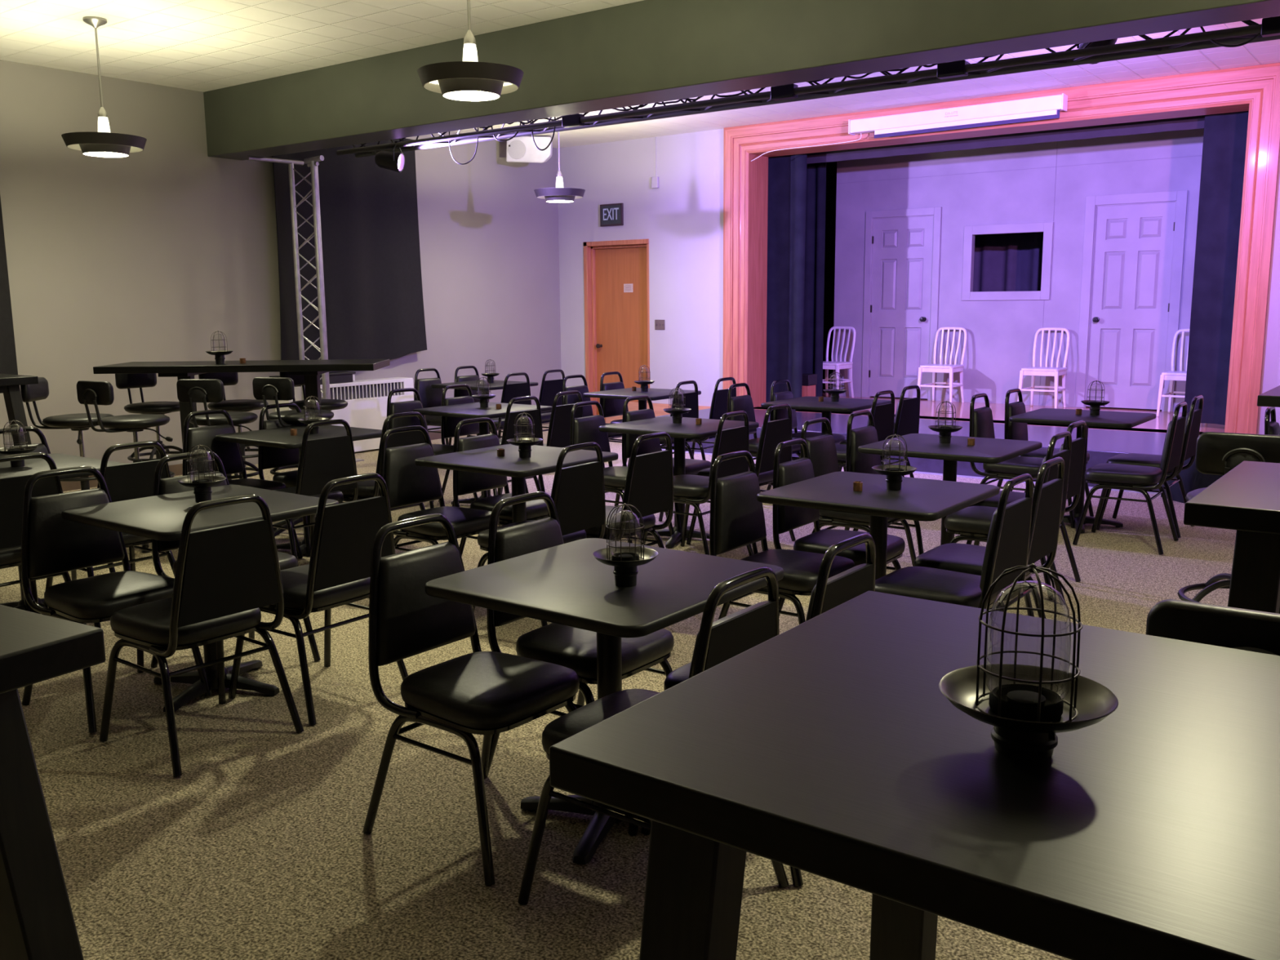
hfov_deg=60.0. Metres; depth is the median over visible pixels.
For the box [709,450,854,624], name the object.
chair
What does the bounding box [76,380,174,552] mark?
stool
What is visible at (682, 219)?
wall
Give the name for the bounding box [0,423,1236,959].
floor
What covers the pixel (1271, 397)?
bar table
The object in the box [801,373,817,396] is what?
wooden crate
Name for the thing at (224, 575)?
chair
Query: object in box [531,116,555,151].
hanging cable
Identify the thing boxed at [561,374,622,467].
chair
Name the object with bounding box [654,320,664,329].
switch plate
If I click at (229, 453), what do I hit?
chair
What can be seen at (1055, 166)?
trim
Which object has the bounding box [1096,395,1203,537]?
chair
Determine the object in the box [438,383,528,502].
chair
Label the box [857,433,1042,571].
cafe table
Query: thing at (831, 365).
chair
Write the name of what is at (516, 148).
grille
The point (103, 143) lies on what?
pendant lamp
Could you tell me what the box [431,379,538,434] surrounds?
cafe table
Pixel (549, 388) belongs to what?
chair
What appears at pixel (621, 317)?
door
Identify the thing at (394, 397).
grille
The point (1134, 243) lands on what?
door
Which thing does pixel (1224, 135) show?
drape
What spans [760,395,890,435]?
cafe table
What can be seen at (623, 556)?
candle
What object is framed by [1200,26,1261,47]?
hanging cable
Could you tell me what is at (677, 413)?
lantern
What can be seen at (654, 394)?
cafe table
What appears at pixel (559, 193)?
pendant lamp
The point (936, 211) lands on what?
trim
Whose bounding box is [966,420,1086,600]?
chair
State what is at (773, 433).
chair
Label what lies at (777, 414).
chair
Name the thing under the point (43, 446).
chair
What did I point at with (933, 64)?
cable
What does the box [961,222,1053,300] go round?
window
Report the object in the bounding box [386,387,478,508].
chair
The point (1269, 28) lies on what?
lighting truss
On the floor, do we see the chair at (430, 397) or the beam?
the chair at (430, 397)
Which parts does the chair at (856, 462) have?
frame, backrest, leg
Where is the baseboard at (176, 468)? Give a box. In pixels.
[60,422,549,491]
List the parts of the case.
lid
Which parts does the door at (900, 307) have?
knob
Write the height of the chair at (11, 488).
0.899 m
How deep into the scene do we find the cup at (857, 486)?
4.53 m
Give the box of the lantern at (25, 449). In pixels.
[0,419,36,466]
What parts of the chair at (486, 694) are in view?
leg, frame, backrest, leg, leg, seat, leg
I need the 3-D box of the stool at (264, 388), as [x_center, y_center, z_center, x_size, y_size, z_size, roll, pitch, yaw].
[-2.260,-0.161,7.343,0.554,1.072,0.598,3,10,20]
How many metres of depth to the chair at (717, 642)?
2.69 m
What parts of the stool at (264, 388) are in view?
backrest, arm, arm, seat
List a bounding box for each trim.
[583,239,649,415]
[662,448,1158,494]
[722,62,1279,434]
[839,141,1202,405]
[861,206,942,400]
[1074,190,1187,412]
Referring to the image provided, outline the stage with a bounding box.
[605,386,1225,490]
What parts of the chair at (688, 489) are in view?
leg, leg, seat, leg, frame, backrest, leg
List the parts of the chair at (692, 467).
frame, backrest, leg, leg, seat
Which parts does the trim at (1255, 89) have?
head casing, casing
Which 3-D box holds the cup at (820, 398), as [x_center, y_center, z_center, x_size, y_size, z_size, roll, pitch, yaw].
[1.400,-0.626,8.569,0.037,0.037,0.037,8,12,42]
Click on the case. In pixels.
(335, 377)
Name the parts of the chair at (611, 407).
frame, backrest, seat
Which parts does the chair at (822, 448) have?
frame, backrest, leg, leg, seat, leg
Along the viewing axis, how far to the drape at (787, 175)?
12.74 m
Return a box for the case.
[269,371,355,386]
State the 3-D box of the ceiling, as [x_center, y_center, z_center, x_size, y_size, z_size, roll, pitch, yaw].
[-1.225,-2.751,4.853,10.900,0.120,15.350,6,11,36]
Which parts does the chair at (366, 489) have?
leg, seat, frame, leg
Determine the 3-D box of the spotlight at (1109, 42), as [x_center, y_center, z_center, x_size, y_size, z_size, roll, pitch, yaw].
[2.789,-2.670,6.686,0.207,0.272,0.260,-2,9,-11]
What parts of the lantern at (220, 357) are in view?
dish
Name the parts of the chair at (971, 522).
leg, seat, leg, leg, backrest, leg, frame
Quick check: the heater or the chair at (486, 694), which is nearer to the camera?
the chair at (486, 694)
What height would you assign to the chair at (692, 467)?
0.899 m
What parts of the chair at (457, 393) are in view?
frame, backrest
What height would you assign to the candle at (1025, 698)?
0.009 m
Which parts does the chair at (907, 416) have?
seat, frame, backrest, leg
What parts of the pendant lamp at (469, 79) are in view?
rod, bulb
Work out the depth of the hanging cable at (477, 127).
9.51 m
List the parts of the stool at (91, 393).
backrest, seat, seat plate, arm, height lever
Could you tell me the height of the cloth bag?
0.370 m
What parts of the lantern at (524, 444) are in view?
dish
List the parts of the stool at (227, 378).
backrest, seat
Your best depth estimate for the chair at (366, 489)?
6.48 m
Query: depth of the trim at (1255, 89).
10.05 m
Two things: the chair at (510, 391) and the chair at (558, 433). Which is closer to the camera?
the chair at (558, 433)
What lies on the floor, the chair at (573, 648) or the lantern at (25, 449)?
the chair at (573, 648)
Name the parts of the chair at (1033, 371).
leg, leg, seat, leg, leg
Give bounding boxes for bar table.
[0,373,38,445]
[0,604,106,959]
[93,359,390,515]
[549,591,1279,959]
[1183,460,1279,613]
[1257,385,1279,435]
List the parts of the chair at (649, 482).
seat, backrest, leg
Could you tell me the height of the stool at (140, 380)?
1.072 m
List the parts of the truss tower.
plate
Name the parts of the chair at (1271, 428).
backrest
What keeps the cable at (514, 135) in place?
hanging from the lighting truss
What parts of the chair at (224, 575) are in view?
leg, leg, seat, frame, leg, backrest, leg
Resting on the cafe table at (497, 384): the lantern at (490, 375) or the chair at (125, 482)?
the lantern at (490, 375)
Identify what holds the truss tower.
on the floor
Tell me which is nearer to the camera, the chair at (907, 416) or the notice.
the chair at (907, 416)
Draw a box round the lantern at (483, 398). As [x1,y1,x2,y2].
[471,377,496,407]
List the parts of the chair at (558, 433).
leg, frame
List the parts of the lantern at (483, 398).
dish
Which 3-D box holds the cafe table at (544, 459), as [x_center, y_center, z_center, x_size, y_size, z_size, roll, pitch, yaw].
[-0.623,0.247,5.730,0.766,0.750,0.766,6,11,36]
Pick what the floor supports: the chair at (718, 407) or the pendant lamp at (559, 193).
the chair at (718, 407)
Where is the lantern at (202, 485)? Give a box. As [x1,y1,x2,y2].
[177,444,226,502]
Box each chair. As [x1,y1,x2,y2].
[0,426,115,611]
[0,452,86,624]
[21,466,212,733]
[43,440,175,628]
[99,493,304,777]
[151,450,320,690]
[182,408,302,559]
[228,472,408,725]
[257,402,310,556]
[271,419,358,566]
[339,411,426,511]
[362,513,593,885]
[379,425,499,551]
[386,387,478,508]
[413,368,477,444]
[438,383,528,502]
[452,395,543,526]
[453,365,481,438]
[453,417,548,556]
[466,372,531,438]
[472,441,605,626]
[486,491,674,776]
[501,390,583,494]
[517,566,788,905]
[538,368,564,431]
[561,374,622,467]
[569,400,674,543]
[584,431,673,548]
[600,371,666,466]
[622,395,711,541]
[626,380,698,463]
[640,533,875,886]
[641,410,753,555]
[665,377,736,460]
[686,403,795,554]
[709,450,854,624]
[727,382,800,464]
[766,379,845,490]
[772,438,905,617]
[800,417,915,566]
[822,326,855,397]
[835,390,894,475]
[839,385,920,477]
[845,409,923,555]
[875,473,1033,611]
[914,457,1064,618]
[917,326,967,405]
[944,431,1071,617]
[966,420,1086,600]
[968,392,1060,528]
[1004,388,1093,528]
[1017,327,1070,408]
[1072,401,1186,555]
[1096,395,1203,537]
[1155,328,1189,416]
[1264,406,1279,435]
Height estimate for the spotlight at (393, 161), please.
0.272 m
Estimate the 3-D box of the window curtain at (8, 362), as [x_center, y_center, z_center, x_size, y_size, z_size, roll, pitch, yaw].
[-5.563,-1.809,7.822,0.079,2.270,2.020,6,11,36]
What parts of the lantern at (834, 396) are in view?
dish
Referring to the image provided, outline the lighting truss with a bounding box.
[336,15,1279,157]
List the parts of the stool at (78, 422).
backrest, seat, height lever, seat plate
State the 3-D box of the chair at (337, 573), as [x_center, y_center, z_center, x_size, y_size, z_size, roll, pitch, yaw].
[-1.264,0.405,4.319,0.541,0.899,0.497,6,11,35]
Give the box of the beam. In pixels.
[203,0,1279,159]
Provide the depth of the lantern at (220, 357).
7.73 m
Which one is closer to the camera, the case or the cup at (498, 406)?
the cup at (498, 406)
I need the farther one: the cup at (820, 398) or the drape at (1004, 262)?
the drape at (1004, 262)
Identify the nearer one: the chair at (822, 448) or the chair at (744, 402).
the chair at (822, 448)
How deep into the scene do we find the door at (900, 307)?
13.55 m
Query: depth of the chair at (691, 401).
8.89 m
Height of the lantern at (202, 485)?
0.230 m
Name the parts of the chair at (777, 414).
leg, frame, backrest, seat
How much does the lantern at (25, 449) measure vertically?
0.230 m
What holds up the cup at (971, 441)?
on the cafe table at (984, 450)
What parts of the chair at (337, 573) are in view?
leg, leg, seat, leg, frame, backrest, leg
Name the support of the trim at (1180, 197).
attached to the wall at (1001, 334)
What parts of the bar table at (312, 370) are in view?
leg, leg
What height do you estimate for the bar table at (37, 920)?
1.100 m
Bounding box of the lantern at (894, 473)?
[871,434,916,490]
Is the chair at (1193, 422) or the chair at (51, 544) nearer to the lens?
the chair at (51, 544)
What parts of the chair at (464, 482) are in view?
leg, frame, backrest, leg, seat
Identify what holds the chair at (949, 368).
on the stage
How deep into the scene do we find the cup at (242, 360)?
7.76 m
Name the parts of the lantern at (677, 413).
dish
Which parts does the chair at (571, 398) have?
frame, backrest, seat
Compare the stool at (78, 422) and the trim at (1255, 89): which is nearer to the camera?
the stool at (78, 422)
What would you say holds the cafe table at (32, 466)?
on the floor
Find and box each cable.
[448,127,478,164]
[479,54,998,128]
[490,121,521,142]
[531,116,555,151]
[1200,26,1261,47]
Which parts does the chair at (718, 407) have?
leg, leg, frame, backrest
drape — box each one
[765,153,807,402]
[802,162,826,396]
[973,231,1043,291]
[1184,111,1248,425]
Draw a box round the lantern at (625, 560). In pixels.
[592,502,658,587]
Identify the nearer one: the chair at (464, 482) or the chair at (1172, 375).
the chair at (464, 482)
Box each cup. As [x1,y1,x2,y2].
[240,358,245,363]
[289,428,297,435]
[496,404,501,408]
[497,448,504,456]
[695,417,702,424]
[817,396,823,401]
[853,481,862,491]
[967,437,974,445]
[1075,408,1082,414]
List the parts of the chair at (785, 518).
leg, frame, backrest, seat, leg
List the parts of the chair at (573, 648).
leg, frame, backrest, leg, leg, seat, leg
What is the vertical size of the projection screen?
0.235 m
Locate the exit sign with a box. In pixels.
[600,203,623,226]
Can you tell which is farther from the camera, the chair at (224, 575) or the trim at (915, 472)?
the trim at (915, 472)
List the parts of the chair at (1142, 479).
leg, leg, seat, leg, frame, leg, backrest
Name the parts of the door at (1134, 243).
knob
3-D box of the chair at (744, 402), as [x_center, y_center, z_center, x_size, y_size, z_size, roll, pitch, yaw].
[0.972,-0.277,8.432,0.541,0.899,0.497,6,11,35]
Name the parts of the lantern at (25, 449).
dish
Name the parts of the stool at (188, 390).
backrest, seat, height lever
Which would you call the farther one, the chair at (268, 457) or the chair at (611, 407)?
the chair at (611, 407)
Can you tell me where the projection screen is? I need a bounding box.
[848,93,1067,137]
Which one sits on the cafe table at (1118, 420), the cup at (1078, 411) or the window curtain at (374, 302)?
the cup at (1078, 411)
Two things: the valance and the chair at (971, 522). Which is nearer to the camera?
the chair at (971, 522)
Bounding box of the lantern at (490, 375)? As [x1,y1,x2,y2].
[481,359,499,382]
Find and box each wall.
[0,59,561,465]
[556,128,1279,434]
[822,161,836,386]
[832,128,1204,412]
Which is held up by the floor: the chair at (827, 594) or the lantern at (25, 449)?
the chair at (827, 594)
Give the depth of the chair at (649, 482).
5.39 m
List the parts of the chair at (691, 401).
seat, frame, leg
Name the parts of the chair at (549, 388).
seat, frame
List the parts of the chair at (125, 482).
leg, leg, leg, backrest, frame, seat, leg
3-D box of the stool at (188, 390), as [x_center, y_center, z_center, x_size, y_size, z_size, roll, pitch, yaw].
[-2.729,-0.139,7.228,0.554,1.072,0.598,1,9,8]
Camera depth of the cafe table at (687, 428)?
7.04 m
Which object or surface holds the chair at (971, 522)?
on the floor
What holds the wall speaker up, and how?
attached to the ceiling
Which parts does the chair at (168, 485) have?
leg, frame, backrest, seat, leg, leg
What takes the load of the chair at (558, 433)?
on the floor
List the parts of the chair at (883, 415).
seat, leg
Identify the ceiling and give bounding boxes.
[0,0,1279,148]
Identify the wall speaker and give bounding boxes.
[506,136,552,163]
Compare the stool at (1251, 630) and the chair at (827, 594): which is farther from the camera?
the chair at (827, 594)
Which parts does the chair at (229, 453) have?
frame, backrest, seat, leg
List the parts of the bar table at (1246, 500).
leg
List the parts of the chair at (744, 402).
frame, backrest, seat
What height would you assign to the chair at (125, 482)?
0.899 m
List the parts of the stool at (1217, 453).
seat, backrest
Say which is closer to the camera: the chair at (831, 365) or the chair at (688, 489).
the chair at (688, 489)
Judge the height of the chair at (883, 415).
0.899 m
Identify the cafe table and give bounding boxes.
[0,453,125,613]
[61,484,338,711]
[215,424,382,556]
[413,402,552,508]
[414,444,617,523]
[424,537,783,864]
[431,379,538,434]
[582,387,701,409]
[598,416,759,548]
[756,471,999,580]
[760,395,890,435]
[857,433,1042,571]
[1008,408,1155,533]
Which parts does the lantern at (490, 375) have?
dish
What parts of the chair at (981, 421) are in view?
frame, backrest, leg, leg, seat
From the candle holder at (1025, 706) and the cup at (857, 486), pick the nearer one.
the candle holder at (1025, 706)
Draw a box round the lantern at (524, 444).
[506,412,542,457]
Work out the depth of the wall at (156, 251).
9.90 m
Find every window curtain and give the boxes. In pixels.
[0,196,17,374]
[272,137,426,359]
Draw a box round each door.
[595,246,647,422]
[868,216,933,398]
[1085,202,1175,409]
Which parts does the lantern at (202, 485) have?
dish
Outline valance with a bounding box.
[806,115,1204,164]
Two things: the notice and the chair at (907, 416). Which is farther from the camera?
the notice
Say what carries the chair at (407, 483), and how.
on the floor
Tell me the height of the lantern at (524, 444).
0.230 m
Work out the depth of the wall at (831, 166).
15.54 m
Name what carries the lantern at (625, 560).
on the cafe table at (564, 584)
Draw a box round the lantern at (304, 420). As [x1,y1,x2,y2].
[297,395,328,434]
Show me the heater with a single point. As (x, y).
(366, 399)
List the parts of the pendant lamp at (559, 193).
rod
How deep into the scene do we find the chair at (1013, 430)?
7.67 m
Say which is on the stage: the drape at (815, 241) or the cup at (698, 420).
the drape at (815, 241)
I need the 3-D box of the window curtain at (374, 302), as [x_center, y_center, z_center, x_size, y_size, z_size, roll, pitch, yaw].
[-2.940,-2.342,11.302,0.094,2.370,1.900,6,11,36]
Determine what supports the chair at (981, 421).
on the floor
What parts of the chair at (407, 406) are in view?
frame, backrest, leg, seat, leg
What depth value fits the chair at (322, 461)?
6.09 m
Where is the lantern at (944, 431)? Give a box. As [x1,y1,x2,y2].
[928,400,962,443]
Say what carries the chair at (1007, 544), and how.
on the floor
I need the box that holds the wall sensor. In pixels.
[651,137,658,188]
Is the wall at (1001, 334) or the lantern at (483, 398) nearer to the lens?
the lantern at (483, 398)
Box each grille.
[320,382,401,399]
[507,140,525,159]
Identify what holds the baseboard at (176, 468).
attached to the wall at (156, 251)
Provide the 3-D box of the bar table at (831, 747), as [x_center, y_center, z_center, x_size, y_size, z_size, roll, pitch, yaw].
[0.881,0.834,1.093,1.830,1.040,0.839,6,11,36]
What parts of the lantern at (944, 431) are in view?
dish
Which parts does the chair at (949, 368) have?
leg, leg, seat, leg, leg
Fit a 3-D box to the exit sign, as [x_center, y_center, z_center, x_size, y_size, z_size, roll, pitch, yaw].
[-0.345,-3.210,13.409,0.340,0.260,0.036,6,11,36]
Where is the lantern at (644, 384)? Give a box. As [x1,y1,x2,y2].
[634,364,654,391]
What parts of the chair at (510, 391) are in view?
seat, frame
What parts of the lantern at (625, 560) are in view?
dish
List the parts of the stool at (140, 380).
backrest, seat, seat plate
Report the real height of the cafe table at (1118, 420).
0.750 m
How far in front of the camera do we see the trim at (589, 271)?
13.83 m
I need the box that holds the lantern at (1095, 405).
[1080,380,1110,414]
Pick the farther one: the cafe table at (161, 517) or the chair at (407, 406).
the chair at (407, 406)
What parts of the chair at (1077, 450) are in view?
leg, seat, leg, leg, backrest, frame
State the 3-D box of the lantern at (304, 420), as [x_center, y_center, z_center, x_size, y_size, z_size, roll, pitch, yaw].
[-1.987,-0.398,6.726,0.183,0.230,0.183,1,9,11]
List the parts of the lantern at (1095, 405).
dish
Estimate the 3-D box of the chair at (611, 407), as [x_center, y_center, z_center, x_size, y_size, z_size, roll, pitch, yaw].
[-0.050,-0.516,9.972,0.541,0.899,0.497,6,11,36]
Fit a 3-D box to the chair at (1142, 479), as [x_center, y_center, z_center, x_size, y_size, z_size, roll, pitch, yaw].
[3.056,-0.046,6.887,0.541,0.899,0.497,6,11,35]
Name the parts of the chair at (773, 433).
leg, seat, leg, backrest, frame, leg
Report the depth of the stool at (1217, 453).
3.73 m
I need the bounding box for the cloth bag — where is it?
[1160,457,1223,502]
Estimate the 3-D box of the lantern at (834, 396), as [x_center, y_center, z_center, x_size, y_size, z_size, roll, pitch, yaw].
[1.507,-0.721,8.548,0.183,0.230,0.183,2,10,17]
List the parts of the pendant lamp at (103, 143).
rod, bulb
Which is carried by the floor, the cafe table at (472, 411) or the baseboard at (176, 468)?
the cafe table at (472, 411)
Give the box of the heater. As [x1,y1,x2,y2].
[275,377,413,452]
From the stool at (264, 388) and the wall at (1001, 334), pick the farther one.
the wall at (1001, 334)
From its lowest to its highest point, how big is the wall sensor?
0.580 m
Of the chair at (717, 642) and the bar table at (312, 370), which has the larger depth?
the bar table at (312, 370)
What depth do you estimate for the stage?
10.55 m
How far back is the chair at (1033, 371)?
12.33 m
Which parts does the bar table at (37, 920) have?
leg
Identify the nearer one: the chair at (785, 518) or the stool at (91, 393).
the chair at (785, 518)
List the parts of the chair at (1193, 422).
leg, leg, seat, leg, leg, frame, backrest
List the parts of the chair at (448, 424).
leg, frame, backrest, leg, leg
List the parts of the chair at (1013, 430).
frame, backrest, seat, leg, leg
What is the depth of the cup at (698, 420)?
7.04 m
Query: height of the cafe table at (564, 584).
0.750 m
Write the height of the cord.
0.160 m
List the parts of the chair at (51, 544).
leg, frame, backrest, leg, seat, leg, leg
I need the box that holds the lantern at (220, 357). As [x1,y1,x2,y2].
[205,330,232,364]
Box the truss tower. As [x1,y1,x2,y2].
[246,155,364,462]
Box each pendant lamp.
[61,16,146,157]
[417,0,523,101]
[533,115,585,202]
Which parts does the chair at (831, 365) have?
leg, seat, leg, leg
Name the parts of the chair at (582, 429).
frame, backrest, seat, leg, leg, leg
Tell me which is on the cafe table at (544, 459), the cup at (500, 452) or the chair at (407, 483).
the cup at (500, 452)
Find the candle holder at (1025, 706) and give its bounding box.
[938,563,1118,760]
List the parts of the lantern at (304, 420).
dish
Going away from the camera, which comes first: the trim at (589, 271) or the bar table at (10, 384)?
the bar table at (10, 384)
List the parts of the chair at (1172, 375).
leg, leg, seat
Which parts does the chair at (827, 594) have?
leg, seat, leg, backrest, frame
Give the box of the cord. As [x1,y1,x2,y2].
[751,133,861,161]
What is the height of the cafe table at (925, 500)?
0.750 m
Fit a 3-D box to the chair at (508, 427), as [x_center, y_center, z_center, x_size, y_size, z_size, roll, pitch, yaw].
[-0.984,-0.145,7.718,0.541,0.899,0.497,7,12,37]
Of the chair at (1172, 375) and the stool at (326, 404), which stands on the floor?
the stool at (326, 404)
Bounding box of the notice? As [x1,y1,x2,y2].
[623,284,632,292]
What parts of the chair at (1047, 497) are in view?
seat, leg, frame, leg, backrest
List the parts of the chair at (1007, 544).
seat, leg, backrest, frame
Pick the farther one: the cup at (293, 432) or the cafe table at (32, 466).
the cup at (293, 432)
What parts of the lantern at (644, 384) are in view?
dish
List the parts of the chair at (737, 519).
frame, backrest, leg, leg, seat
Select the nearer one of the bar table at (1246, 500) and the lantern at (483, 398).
the bar table at (1246, 500)
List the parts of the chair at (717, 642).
leg, seat, leg, backrest, frame, leg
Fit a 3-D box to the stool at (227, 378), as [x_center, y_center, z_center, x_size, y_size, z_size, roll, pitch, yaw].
[-2.940,-0.294,8.203,0.598,1.072,0.554,8,12,41]
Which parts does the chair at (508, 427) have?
leg, leg, frame, leg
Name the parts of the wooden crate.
dark lid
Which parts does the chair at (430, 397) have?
frame, backrest, seat, leg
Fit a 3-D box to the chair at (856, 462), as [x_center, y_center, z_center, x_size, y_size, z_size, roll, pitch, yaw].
[1.469,0.071,6.246,0.541,0.899,0.497,6,11,36]
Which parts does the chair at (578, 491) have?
leg, seat, leg, backrest, frame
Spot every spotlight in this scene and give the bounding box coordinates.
[374,141,404,172]
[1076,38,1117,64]
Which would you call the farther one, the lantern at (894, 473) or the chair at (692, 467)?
the chair at (692, 467)
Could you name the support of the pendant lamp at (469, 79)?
hanging from the ceiling
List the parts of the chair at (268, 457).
frame, backrest, seat, leg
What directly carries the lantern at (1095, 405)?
on the cafe table at (1118, 420)
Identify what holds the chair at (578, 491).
on the floor
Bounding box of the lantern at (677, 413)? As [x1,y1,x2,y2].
[662,386,691,423]
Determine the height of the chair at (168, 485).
0.899 m
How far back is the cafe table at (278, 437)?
6.68 m
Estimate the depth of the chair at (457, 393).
11.15 m
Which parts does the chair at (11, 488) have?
seat, backrest, frame, leg, leg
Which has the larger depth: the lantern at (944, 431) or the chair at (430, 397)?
the chair at (430, 397)
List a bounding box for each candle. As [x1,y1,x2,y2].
[617,554,632,558]
[1006,690,1045,706]
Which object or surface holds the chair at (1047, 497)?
on the floor
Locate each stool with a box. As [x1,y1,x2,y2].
[20,377,114,490]
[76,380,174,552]
[115,373,182,462]
[176,378,279,534]
[198,372,268,479]
[252,377,333,536]
[279,371,347,502]
[1146,599,1279,655]
[1177,431,1279,603]
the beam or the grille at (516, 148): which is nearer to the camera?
the beam
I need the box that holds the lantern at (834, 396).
[823,371,846,401]
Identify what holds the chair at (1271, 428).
on the floor
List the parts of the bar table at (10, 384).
leg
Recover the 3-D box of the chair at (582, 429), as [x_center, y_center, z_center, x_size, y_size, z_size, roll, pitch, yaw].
[-0.130,-0.037,7.004,0.541,0.899,0.497,6,11,35]
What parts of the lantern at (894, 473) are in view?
dish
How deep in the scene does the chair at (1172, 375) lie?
11.54 m
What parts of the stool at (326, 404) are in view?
backrest, seat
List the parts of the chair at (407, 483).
leg, frame, backrest, leg, seat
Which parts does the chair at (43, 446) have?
backrest, frame, leg, leg, leg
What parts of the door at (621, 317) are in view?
knob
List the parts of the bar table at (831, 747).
leg, leg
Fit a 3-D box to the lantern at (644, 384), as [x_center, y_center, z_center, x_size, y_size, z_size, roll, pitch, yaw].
[0.039,-0.890,9.678,0.183,0.230,0.183,0,9,3]

